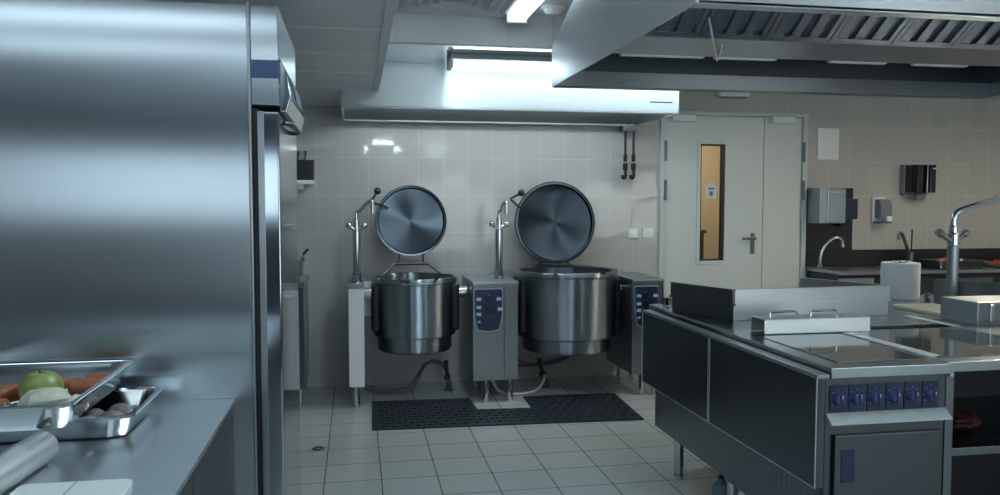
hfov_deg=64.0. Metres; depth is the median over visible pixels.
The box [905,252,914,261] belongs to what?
tap
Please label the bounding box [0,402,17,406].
greens
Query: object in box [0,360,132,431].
pan
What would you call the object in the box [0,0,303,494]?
refrigerator
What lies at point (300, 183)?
wall shelf
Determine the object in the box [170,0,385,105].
ceiling
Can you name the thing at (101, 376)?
carrot
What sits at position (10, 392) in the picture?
carrot
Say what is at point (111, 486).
chopping board
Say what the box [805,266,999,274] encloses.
countertop
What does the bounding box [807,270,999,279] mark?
countertop
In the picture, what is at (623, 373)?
baseboard
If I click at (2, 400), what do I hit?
carrot
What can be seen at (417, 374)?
hose
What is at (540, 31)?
trim
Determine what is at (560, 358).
hose
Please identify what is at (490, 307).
control console
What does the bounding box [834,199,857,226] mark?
dispenser
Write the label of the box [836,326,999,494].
kitchen counter
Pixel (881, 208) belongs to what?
soap dispenser
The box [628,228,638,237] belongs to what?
wall socket
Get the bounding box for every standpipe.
[444,360,452,390]
[537,358,548,387]
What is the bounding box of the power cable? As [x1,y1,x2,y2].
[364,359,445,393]
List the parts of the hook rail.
rail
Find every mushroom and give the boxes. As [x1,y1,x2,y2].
[81,408,104,416]
[99,410,123,416]
[107,403,132,413]
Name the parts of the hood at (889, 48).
panel, filter frame, filter frame, panel, filter frame, panel, filter frame, filter frame, filter frame, panel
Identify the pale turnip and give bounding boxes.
[17,387,72,405]
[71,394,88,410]
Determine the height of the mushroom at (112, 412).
0.040 m
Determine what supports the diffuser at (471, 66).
attached to the light at (471, 62)
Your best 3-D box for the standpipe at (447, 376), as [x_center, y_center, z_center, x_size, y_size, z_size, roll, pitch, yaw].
[-0.403,0.997,6.241,0.075,0.236,0.070,-1,3,-10]
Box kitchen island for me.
[649,278,959,494]
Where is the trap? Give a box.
[712,473,726,494]
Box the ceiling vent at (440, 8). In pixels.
[395,0,515,16]
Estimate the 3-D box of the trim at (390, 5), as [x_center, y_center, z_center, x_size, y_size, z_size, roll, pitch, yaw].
[-0.259,-1.031,1.550,0.258,0.393,7.650,-1,3,-10]
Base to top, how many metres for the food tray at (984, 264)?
0.035 m
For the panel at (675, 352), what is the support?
attached to the kitchen island
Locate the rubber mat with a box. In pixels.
[372,393,643,430]
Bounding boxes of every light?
[447,53,551,72]
[506,0,543,23]
[717,92,749,98]
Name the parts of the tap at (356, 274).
valve handle, valve handle, spout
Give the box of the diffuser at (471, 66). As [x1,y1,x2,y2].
[452,62,551,72]
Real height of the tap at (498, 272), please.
0.592 m
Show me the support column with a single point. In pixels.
(358, 307)
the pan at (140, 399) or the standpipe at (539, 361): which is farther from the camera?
the standpipe at (539, 361)
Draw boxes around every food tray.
[919,258,986,268]
[983,261,999,267]
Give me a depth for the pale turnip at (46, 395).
1.93 m
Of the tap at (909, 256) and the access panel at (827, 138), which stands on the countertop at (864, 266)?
the tap at (909, 256)
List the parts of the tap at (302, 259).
spout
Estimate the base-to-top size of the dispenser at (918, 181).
0.317 m
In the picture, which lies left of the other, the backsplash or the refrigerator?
the refrigerator
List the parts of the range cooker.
ribbed panel, knob plate, knob, knob plate, knob, knob plate, knob, frame, control panel, oven door, knob plate, knob, knob plate, knob, knob plate, knob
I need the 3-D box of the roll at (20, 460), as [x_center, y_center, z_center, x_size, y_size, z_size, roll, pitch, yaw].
[-1.016,0.467,1.557,0.073,0.073,0.531,0,3,-5]
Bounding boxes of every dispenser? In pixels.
[807,188,845,223]
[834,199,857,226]
[871,197,891,223]
[899,164,937,199]
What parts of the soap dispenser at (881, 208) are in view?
plate, tank, push lever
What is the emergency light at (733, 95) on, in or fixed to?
attached to the wall
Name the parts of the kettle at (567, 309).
lid handle, lid, hinge frame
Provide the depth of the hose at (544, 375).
6.13 m
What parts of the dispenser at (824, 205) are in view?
box door, door pull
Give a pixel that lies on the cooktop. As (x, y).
(833, 348)
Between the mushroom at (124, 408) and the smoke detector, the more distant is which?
the smoke detector
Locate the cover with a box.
[751,309,870,333]
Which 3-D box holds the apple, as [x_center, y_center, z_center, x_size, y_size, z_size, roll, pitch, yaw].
[-1.174,0.361,2.047,0.104,0.093,0.104,-1,3,-10]
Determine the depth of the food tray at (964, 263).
6.83 m
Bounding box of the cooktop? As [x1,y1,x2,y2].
[760,334,925,362]
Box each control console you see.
[461,274,518,401]
[606,272,664,394]
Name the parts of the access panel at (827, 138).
panel door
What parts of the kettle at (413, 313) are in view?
lid handle, lid, hinge frame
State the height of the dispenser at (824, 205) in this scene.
0.300 m
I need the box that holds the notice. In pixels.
[705,182,716,197]
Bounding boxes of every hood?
[341,63,678,126]
[552,0,999,98]
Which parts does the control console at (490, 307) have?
leg, control panel, panel, leg, panel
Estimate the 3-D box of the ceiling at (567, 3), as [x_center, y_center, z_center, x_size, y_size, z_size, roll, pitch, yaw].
[3.145,-1.312,1.792,6.550,0.160,6.950,-1,3,-10]
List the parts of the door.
glass pane, handle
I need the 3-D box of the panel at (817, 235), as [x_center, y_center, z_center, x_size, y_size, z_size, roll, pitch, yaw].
[2.904,-0.252,7.063,0.450,0.546,0.019,-1,3,-10]
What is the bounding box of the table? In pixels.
[0,399,234,494]
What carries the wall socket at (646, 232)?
attached to the wall
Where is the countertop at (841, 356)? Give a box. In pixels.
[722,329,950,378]
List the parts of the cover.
loop handle, loop handle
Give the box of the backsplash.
[805,248,999,266]
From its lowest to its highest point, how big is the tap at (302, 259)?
0.216 m
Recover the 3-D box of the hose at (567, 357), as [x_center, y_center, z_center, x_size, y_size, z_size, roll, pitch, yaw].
[0.415,0.910,6.594,0.578,0.107,0.085,-1,3,-12]
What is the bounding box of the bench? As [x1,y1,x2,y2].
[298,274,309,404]
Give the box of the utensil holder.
[296,151,314,179]
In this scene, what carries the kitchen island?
on the floor
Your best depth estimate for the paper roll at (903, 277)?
4.61 m
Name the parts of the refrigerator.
edge trim, door, control panel, door handle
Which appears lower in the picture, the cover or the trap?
the trap
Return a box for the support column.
[348,277,372,407]
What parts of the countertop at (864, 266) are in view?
cabinet door, cabinet door, cabinet door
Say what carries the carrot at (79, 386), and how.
in the pan at (32, 417)
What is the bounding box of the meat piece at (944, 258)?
[936,257,946,260]
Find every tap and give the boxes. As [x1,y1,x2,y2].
[298,248,308,275]
[345,199,374,281]
[489,200,509,278]
[817,236,844,268]
[897,229,914,261]
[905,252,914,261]
[935,195,999,295]
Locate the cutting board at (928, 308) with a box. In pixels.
[893,303,940,315]
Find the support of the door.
in the wall
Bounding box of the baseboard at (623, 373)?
[307,373,628,386]
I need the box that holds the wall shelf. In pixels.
[297,180,314,189]
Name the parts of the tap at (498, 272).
valve handle, spout, valve handle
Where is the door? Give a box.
[658,111,807,301]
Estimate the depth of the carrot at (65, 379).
2.21 m
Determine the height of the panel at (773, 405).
0.392 m
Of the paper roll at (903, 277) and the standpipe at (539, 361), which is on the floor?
the standpipe at (539, 361)
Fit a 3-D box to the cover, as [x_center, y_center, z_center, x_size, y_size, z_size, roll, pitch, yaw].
[1.357,0.315,3.493,0.500,0.096,0.120,-1,3,-10]
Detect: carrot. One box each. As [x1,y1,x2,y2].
[0,384,19,401]
[0,398,10,405]
[62,377,68,388]
[67,378,100,395]
[85,373,109,379]
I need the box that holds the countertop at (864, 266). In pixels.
[805,248,999,294]
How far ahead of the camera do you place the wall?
6.63 m
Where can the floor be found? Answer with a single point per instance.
(632, 457)
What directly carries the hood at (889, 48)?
hanging from the ceiling at (567, 3)
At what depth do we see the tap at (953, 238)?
4.36 m
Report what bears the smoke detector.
attached to the ceiling at (567, 3)
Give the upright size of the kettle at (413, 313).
1.235 m
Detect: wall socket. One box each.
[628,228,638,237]
[642,228,652,237]
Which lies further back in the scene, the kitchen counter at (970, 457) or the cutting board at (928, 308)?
the cutting board at (928, 308)
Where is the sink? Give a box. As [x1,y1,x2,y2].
[888,277,999,327]
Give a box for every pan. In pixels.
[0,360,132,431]
[0,387,162,442]
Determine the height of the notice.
0.140 m
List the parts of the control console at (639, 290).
leg, leg, leg, panel, control panel, panel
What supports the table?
on the floor
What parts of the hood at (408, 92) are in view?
panel, panel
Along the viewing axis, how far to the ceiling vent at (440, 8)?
4.54 m
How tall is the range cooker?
0.903 m
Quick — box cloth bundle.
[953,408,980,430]
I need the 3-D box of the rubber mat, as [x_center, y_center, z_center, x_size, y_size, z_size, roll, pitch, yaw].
[0.021,1.141,5.623,1.829,0.016,0.741,0,3,-8]
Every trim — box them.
[339,0,396,90]
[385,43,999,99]
[389,9,565,48]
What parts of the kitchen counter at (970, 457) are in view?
joint strip, panel, panel, shelf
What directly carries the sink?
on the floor
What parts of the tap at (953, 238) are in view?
valve handle, valve handle, spout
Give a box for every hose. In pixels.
[365,362,443,389]
[491,374,545,394]
[518,356,566,366]
[518,356,571,365]
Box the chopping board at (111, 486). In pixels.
[9,479,131,494]
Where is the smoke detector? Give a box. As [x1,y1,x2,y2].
[541,4,564,15]
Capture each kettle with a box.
[364,185,467,354]
[510,181,621,355]
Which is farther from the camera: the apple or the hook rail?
the hook rail
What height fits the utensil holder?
0.226 m
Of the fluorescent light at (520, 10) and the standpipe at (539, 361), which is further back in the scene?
the standpipe at (539, 361)
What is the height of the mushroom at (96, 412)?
0.036 m
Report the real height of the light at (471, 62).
0.066 m
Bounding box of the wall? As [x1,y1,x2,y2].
[293,92,999,385]
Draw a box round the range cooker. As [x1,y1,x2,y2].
[722,329,952,494]
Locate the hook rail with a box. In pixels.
[619,126,638,179]
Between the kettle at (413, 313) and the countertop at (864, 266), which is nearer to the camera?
the kettle at (413, 313)
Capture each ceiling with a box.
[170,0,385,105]
[396,0,572,14]
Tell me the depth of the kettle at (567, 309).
6.02 m
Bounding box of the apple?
[17,370,63,398]
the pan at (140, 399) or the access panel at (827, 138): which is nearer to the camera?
the pan at (140, 399)
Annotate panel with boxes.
[642,310,717,421]
[708,335,829,488]
[806,188,852,249]
[817,128,838,159]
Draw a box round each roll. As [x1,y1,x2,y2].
[0,431,58,494]
[880,260,920,299]
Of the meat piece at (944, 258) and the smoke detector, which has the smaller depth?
the smoke detector
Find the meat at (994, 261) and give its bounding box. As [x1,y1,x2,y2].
[985,259,999,263]
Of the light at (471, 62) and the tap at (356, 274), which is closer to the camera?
the light at (471, 62)
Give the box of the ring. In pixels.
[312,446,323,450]
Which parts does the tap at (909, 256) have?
spout, lever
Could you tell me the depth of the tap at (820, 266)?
6.85 m
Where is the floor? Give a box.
[300,375,726,494]
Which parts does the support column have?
panel, leg, bearing plate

